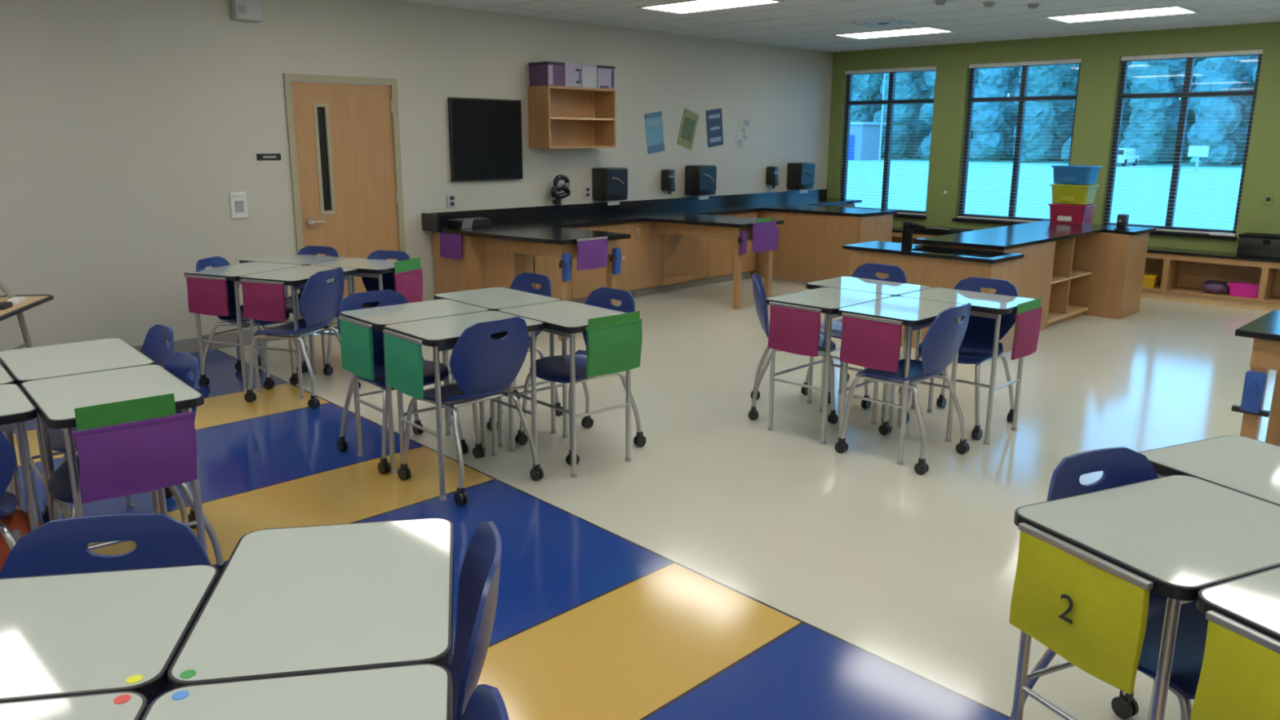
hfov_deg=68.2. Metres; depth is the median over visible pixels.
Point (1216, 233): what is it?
book
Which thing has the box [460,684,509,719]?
chair
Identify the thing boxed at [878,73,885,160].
lamp post
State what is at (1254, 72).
tree
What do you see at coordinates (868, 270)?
chair
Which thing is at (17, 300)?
eraser
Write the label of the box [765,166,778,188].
soap dispenser
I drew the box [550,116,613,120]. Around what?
shelf
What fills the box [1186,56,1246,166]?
tree
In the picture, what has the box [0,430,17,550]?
chair
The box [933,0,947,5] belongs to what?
ceiling sensor
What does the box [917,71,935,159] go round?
tree
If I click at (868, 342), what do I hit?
pocket
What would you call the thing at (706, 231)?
table
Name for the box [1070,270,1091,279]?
shelf
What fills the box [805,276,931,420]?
student desk
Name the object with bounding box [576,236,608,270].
pocket
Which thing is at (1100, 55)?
wall
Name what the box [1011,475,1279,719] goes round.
student desk
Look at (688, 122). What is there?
print
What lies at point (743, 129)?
print
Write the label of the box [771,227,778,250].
holder
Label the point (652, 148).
print
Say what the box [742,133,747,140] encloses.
print
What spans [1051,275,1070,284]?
shelf
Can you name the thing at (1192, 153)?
street sign
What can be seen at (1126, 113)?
tree
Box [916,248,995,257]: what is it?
basin
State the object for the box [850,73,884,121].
tree
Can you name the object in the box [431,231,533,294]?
base cabinet
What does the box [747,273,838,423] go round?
chair
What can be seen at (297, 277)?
student desk
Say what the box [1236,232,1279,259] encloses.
case
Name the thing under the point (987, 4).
ceiling sensor
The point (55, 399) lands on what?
student desk
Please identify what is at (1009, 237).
island countertop
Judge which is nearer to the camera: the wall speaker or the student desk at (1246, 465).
the student desk at (1246, 465)
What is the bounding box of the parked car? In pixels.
[1116,148,1139,166]
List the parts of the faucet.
spout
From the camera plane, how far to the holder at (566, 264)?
7.85 m
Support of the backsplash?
attached to the wall at (128, 128)
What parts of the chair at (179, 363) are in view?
leg, seat, leg, leg, backrest, leg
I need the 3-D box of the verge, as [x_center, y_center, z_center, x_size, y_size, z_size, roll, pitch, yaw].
[81.400,-18.946,91.393,320.000,0.100,76.000,13,18,43]
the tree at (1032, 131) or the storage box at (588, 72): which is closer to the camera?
the storage box at (588, 72)
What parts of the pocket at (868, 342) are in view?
hanger rail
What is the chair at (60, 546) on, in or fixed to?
on the floor
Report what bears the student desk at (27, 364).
on the floor
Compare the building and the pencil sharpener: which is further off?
the building
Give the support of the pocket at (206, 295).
hanging from the student desk at (232, 272)
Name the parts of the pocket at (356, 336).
hanger rail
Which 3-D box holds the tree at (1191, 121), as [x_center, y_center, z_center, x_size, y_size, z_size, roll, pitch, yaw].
[52.696,-26.356,89.783,4.274,15.597,4.163,13,18,43]
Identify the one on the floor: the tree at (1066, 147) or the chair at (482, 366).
the chair at (482, 366)
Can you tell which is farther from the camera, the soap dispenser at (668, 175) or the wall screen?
the soap dispenser at (668, 175)
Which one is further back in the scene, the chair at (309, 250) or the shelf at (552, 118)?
the shelf at (552, 118)
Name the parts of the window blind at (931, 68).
rail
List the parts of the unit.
stem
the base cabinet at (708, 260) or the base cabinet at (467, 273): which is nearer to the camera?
the base cabinet at (467, 273)
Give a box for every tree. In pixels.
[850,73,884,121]
[870,73,884,157]
[872,72,919,159]
[905,71,933,158]
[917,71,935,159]
[968,66,1014,161]
[970,69,979,139]
[1000,66,1020,160]
[1012,65,1062,162]
[1047,64,1079,161]
[1061,101,1075,163]
[1117,59,1173,164]
[1118,62,1132,147]
[1155,58,1195,164]
[1179,57,1207,162]
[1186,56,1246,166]
[1226,55,1257,164]
[1239,55,1258,163]
[1252,63,1257,81]
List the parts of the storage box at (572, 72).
lid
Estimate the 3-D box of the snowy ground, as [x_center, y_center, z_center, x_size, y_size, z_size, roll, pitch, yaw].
[32.886,-7.942,43.578,220.000,0.100,62.000,13,18,43]
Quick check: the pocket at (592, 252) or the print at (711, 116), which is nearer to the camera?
the pocket at (592, 252)
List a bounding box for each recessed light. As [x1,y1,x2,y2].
[636,0,783,13]
[831,26,955,39]
[1043,4,1199,22]
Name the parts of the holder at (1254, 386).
knob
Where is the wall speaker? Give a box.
[230,0,263,22]
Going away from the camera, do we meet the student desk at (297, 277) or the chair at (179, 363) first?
the chair at (179, 363)
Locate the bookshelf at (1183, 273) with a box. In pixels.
[891,226,1279,311]
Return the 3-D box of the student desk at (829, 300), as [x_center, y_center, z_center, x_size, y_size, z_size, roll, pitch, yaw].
[1.100,0.018,5.590,0.481,0.790,0.656,13,18,43]
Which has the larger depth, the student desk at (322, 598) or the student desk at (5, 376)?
the student desk at (5, 376)
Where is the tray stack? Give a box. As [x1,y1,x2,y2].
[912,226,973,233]
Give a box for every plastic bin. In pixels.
[1142,273,1159,287]
[1227,281,1259,297]
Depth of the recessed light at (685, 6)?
8.42 m
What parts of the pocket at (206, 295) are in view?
hanger rail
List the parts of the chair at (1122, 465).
leg, backrest, seat frame, seat, leg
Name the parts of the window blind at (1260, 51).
rail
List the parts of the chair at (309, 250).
leg, seat, leg, backrest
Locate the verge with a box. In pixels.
[880,156,1243,168]
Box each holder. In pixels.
[558,253,572,281]
[609,247,622,274]
[737,231,747,254]
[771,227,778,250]
[1231,370,1271,417]
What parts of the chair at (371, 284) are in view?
leg, seat, backrest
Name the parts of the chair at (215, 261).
leg, backrest, seat frame, leg, seat, leg, leg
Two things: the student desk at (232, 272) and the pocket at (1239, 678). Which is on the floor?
the student desk at (232, 272)
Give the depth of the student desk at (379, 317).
4.99 m
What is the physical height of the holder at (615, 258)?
0.230 m
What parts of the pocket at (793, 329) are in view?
hanger rail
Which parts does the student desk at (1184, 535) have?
leg, leg, leg, under rail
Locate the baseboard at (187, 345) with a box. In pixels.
[133,328,293,353]
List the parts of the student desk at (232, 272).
leg, leg, leg, leg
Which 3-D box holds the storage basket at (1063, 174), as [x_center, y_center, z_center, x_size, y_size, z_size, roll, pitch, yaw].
[4.513,-1.917,9.781,0.414,0.182,0.344,13,18,43]
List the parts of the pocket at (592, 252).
hanger rail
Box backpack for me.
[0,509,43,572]
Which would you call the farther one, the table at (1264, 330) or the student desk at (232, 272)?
the student desk at (232, 272)
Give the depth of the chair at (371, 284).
7.05 m
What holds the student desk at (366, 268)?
on the floor
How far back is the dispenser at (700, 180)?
11.26 m
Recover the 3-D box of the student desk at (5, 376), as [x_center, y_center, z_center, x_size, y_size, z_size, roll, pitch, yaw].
[-2.731,0.471,3.583,0.656,0.790,0.481,-11,17,-39]
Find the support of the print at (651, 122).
attached to the poster at (653, 121)
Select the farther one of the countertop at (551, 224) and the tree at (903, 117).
the tree at (903, 117)
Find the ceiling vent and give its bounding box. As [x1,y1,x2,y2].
[842,17,924,28]
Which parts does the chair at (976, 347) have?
leg, leg, seat, leg, backrest, leg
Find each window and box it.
[840,70,936,218]
[951,62,1080,225]
[1103,53,1262,239]
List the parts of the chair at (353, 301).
leg, backrest, leg, seat, leg, leg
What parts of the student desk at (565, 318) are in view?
leg, under rail, leg, leg, leg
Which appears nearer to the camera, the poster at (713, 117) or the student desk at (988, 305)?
the student desk at (988, 305)
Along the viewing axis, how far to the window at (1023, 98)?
11.67 m
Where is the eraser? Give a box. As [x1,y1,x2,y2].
[7,296,26,304]
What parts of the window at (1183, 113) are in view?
sill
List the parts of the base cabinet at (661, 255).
door, door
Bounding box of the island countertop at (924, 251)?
[842,240,1024,263]
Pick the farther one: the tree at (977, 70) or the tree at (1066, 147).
the tree at (977, 70)
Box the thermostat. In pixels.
[229,191,248,218]
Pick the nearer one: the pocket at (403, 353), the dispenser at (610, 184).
the pocket at (403, 353)
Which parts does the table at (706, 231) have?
leg, leg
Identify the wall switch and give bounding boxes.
[942,185,949,195]
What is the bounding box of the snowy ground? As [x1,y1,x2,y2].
[845,160,1242,230]
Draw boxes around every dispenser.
[592,167,627,205]
[661,168,675,194]
[684,164,716,199]
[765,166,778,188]
[786,162,815,193]
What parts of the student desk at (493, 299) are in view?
leg, leg, leg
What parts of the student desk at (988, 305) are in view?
leg, leg, under rail, leg, leg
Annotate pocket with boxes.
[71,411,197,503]
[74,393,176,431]
[185,274,229,315]
[240,279,286,321]
[338,315,374,380]
[382,329,423,399]
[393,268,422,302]
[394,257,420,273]
[440,232,462,259]
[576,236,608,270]
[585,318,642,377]
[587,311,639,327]
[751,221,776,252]
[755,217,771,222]
[768,302,822,356]
[840,312,902,372]
[1008,522,1153,693]
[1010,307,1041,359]
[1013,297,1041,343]
[1190,609,1279,719]
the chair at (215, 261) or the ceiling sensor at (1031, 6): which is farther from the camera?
the ceiling sensor at (1031, 6)
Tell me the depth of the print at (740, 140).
11.93 m
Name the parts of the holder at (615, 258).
knob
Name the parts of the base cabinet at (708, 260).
door, door, door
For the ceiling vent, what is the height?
0.012 m
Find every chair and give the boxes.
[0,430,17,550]
[0,513,210,706]
[40,324,196,528]
[48,351,225,575]
[195,256,305,390]
[244,266,360,408]
[256,245,338,372]
[323,249,424,375]
[336,289,468,474]
[397,315,543,506]
[446,520,501,719]
[450,271,563,431]
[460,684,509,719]
[515,287,646,465]
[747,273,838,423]
[800,262,906,408]
[835,302,971,475]
[906,276,1018,439]
[1008,446,1208,719]
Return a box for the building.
[848,121,886,159]
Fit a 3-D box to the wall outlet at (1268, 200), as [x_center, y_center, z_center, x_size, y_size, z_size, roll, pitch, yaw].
[6.487,-1.657,9.747,0.080,0.110,0.015,13,18,43]
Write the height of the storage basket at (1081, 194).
0.192 m
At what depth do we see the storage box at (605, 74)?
9.76 m
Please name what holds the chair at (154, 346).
on the floor
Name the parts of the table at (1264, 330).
leg, leg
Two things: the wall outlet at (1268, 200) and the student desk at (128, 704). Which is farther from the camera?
the wall outlet at (1268, 200)
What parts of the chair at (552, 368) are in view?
leg, seat, leg, leg, seat frame, backrest, leg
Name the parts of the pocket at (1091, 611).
hanger rail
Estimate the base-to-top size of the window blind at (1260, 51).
1.889 m
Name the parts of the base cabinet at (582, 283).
door, door, door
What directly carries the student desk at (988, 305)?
on the floor
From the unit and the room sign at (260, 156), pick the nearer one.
the room sign at (260, 156)
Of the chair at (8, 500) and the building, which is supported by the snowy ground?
the building
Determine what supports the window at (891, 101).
in the wall at (1100, 55)
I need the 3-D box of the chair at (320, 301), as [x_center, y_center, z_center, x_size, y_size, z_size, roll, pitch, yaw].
[-2.233,-0.179,6.203,0.552,0.859,0.502,4,14,16]
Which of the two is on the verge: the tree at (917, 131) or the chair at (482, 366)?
the tree at (917, 131)
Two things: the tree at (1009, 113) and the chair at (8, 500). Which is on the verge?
the tree at (1009, 113)
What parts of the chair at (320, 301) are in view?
leg, seat, leg, seat frame, leg, backrest, leg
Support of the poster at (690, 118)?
attached to the wall at (128, 128)
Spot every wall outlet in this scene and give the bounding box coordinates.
[446,194,456,208]
[583,186,591,198]
[1262,194,1274,204]
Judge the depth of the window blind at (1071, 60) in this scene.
11.53 m
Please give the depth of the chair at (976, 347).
5.73 m
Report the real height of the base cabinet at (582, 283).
0.828 m
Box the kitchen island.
[848,232,1149,353]
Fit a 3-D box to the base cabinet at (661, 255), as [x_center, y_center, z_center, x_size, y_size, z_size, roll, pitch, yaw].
[0.057,-1.178,10.569,0.609,0.828,0.750,13,18,43]
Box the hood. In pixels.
[232,193,244,196]
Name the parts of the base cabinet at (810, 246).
rail, panel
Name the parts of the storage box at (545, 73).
lid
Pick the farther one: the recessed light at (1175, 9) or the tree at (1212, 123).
the tree at (1212, 123)
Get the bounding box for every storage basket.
[1048,203,1097,224]
[1049,183,1099,204]
[1051,164,1102,184]
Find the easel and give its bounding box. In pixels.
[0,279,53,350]
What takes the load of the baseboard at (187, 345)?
attached to the wall at (128, 128)
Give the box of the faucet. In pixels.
[901,221,925,247]
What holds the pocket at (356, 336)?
hanging from the student desk at (379, 317)
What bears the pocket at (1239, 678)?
hanging from the student desk at (1252, 601)
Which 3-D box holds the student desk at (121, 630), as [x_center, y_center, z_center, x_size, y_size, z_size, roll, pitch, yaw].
[-1.178,0.888,1.843,0.656,0.791,0.481,-2,13,-10]
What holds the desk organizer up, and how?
on the countertop at (551, 224)
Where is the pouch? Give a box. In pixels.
[1201,280,1229,293]
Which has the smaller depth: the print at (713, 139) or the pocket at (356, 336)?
the pocket at (356, 336)
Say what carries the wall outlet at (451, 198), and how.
attached to the wall at (128, 128)
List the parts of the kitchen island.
panel, panel, panel, panel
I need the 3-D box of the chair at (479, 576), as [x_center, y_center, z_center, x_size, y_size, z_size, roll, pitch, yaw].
[-0.565,0.811,2.034,0.552,0.859,0.502,-2,13,-10]
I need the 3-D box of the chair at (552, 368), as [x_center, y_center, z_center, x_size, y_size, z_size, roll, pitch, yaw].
[-0.329,0.062,5.224,0.552,0.859,0.502,-12,18,-41]
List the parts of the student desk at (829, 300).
leg, leg, leg, under rail, leg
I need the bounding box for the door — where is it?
[282,73,405,336]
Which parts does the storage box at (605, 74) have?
lid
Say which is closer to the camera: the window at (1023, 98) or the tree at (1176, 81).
the window at (1023, 98)
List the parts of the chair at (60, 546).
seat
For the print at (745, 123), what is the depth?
11.95 m
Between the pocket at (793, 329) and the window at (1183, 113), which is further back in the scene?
the window at (1183, 113)
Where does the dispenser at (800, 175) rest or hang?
attached to the wall at (128, 128)
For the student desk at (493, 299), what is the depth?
5.42 m
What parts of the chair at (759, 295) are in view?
backrest, leg, leg, seat, leg, leg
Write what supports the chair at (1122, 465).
on the floor
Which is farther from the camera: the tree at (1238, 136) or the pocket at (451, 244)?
the tree at (1238, 136)
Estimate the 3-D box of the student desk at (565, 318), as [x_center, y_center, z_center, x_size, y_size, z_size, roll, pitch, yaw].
[-0.382,0.137,5.053,0.481,0.790,0.656,-12,18,-41]
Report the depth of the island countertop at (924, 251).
7.75 m
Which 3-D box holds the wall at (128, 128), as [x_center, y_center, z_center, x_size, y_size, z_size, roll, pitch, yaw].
[-2.402,-1.745,8.511,0.200,2.850,14.600,13,18,43]
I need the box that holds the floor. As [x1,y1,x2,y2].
[12,275,1276,719]
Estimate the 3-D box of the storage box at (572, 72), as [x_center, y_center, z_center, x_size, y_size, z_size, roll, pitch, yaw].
[-0.769,-2.874,9.549,0.298,0.228,0.223,13,18,43]
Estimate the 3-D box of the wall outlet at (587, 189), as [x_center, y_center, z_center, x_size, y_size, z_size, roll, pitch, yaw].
[-0.569,-1.819,10.242,0.015,0.130,0.100,13,18,43]
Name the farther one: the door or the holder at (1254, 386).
the door
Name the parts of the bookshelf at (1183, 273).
rail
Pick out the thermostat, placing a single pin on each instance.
(238, 206)
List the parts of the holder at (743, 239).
knob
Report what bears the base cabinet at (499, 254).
on the floor
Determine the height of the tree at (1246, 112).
15.511 m
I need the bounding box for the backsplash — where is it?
[431,189,826,226]
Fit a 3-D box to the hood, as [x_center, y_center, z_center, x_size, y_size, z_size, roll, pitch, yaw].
[-3.221,-1.325,7.577,0.010,0.022,0.090,13,18,43]
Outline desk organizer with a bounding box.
[447,217,489,228]
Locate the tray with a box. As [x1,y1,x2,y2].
[0,294,53,320]
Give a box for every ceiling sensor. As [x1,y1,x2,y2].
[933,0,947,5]
[982,1,995,7]
[1026,3,1040,8]
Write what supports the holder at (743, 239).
attached to the table at (706, 231)
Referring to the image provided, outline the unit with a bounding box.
[550,174,570,205]
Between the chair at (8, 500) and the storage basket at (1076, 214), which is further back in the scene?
the storage basket at (1076, 214)
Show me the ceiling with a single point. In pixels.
(547, 5)
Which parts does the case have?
lid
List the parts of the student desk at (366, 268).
leg, leg, under rail, leg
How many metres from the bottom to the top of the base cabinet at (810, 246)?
0.828 m
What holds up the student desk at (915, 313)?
on the floor
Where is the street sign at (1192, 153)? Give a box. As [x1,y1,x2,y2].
[1187,146,1208,172]
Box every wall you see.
[0,0,833,351]
[826,22,1279,253]
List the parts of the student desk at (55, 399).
leg, leg, leg, leg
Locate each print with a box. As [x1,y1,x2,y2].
[644,111,662,119]
[647,142,665,154]
[648,120,659,125]
[680,115,695,142]
[708,113,719,119]
[710,125,719,130]
[710,136,720,142]
[737,137,743,146]
[740,126,746,133]
[742,119,749,127]
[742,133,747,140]
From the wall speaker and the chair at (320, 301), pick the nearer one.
the chair at (320, 301)
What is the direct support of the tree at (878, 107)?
on the verge
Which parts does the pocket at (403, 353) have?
hanger rail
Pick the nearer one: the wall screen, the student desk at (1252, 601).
the student desk at (1252, 601)
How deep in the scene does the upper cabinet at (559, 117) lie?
9.85 m
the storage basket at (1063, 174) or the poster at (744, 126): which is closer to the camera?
the storage basket at (1063, 174)
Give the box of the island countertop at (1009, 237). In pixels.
[915,220,1156,249]
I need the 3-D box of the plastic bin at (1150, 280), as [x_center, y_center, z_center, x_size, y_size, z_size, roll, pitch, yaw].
[5.620,-0.881,10.450,0.200,0.130,0.168,13,18,43]
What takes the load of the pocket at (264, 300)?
hanging from the student desk at (297, 277)
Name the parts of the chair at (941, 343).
leg, leg, seat, seat frame, leg, backrest, leg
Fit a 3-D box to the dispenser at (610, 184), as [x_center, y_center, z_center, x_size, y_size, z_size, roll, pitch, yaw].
[-0.316,-1.897,10.313,0.253,0.400,0.340,13,18,43]
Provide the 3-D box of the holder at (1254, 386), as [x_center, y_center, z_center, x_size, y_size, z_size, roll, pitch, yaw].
[2.808,0.154,4.329,0.150,0.200,0.075,13,18,43]
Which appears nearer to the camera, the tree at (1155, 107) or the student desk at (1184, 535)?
the student desk at (1184, 535)
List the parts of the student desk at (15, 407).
under rail, leg, leg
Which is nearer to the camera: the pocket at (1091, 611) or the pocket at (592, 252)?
the pocket at (1091, 611)
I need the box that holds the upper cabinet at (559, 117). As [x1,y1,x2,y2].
[527,85,616,148]
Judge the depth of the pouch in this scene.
9.95 m
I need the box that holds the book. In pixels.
[1208,231,1235,236]
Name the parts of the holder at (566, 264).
knob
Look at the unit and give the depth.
9.82 m
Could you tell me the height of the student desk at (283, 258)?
0.790 m
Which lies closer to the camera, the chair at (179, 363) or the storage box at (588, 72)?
the chair at (179, 363)
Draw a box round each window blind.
[839,66,936,215]
[957,58,1081,222]
[1103,48,1262,233]
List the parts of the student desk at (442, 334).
leg, leg, under rail, leg, leg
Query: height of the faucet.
0.210 m
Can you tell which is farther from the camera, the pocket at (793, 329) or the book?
the book
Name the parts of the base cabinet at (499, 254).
panel, leg, leg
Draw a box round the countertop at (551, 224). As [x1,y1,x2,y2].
[421,189,897,244]
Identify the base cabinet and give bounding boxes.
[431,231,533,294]
[483,237,625,341]
[533,222,639,303]
[634,221,684,297]
[680,211,756,288]
[751,210,893,283]
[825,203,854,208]
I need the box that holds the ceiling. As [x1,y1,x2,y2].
[394,0,1279,52]
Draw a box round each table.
[654,222,773,309]
[1235,310,1279,446]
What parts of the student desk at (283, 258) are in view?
leg, leg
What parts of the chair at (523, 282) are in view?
leg, leg, backrest, leg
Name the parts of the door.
handle, glass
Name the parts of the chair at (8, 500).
leg, backrest, seat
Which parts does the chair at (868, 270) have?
leg, seat, leg, backrest, leg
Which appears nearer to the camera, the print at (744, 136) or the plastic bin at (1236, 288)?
the plastic bin at (1236, 288)
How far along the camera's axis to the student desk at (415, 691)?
1.55 m
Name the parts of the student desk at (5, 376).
leg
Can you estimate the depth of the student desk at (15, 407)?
3.22 m
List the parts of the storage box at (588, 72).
lid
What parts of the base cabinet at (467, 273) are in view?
door, door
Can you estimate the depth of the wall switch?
12.19 m
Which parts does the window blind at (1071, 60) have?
rail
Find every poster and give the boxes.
[644,111,665,154]
[676,107,698,150]
[706,108,723,147]
[734,117,751,150]
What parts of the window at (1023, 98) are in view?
sill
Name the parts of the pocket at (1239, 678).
hanger rail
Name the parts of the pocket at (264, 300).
hanger rail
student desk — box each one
[0,337,159,519]
[0,361,15,493]
[0,383,39,531]
[0,564,219,702]
[0,690,148,719]
[20,364,208,557]
[142,662,452,719]
[167,517,453,690]
[183,261,305,391]
[239,253,346,369]
[239,265,357,399]
[309,257,399,368]
[339,299,488,474]
[384,311,543,500]
[434,287,560,447]
[497,300,631,477]
[765,287,891,444]
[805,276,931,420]
[837,296,963,465]
[897,287,1035,444]
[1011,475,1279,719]
[1138,435,1279,506]
[1195,566,1279,641]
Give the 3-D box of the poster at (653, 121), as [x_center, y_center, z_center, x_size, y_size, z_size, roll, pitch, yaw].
[0.170,-2.606,10.826,0.006,0.485,0.340,13,18,43]
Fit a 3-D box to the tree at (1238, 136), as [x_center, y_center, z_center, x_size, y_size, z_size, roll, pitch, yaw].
[51.138,-23.184,81.459,4.433,13.536,4.465,13,18,43]
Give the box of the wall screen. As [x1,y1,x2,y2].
[447,97,523,181]
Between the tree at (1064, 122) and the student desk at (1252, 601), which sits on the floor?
the student desk at (1252, 601)
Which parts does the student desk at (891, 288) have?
leg, leg, leg, leg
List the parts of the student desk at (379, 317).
leg, leg, leg, leg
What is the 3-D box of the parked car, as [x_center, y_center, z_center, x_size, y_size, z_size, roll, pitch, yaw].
[39.200,-16.553,77.038,1.700,1.400,4.000,13,18,43]
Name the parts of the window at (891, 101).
sill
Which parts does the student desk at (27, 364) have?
leg, leg, leg, leg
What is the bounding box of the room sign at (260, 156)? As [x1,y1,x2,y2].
[256,153,280,159]
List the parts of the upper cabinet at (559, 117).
panel, panel, panel, panel, panel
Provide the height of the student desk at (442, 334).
0.790 m
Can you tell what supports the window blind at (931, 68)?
attached to the window at (891, 101)
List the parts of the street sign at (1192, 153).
post, panel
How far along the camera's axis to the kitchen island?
8.91 m
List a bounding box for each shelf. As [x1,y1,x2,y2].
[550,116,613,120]
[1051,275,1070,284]
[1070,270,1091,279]
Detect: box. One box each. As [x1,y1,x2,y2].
[0,301,13,310]
[528,61,564,86]
[564,62,582,87]
[581,63,597,88]
[596,65,615,88]
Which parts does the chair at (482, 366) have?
leg, leg, seat, seat frame, leg, backrest, leg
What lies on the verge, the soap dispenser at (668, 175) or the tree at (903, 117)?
the tree at (903, 117)
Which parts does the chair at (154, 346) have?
seat, leg, backrest, leg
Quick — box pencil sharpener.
[1114,213,1128,230]
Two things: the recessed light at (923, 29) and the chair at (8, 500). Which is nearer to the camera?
the chair at (8, 500)
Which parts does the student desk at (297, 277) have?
leg, leg, leg, under rail, leg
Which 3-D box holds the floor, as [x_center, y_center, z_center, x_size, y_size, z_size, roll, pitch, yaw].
[1.431,0.589,5.159,11.000,0.120,14.600,13,18,43]
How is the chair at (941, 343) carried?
on the floor
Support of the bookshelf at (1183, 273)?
on the floor
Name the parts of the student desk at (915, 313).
leg, leg, leg, under rail, leg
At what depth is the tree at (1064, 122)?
90.63 m

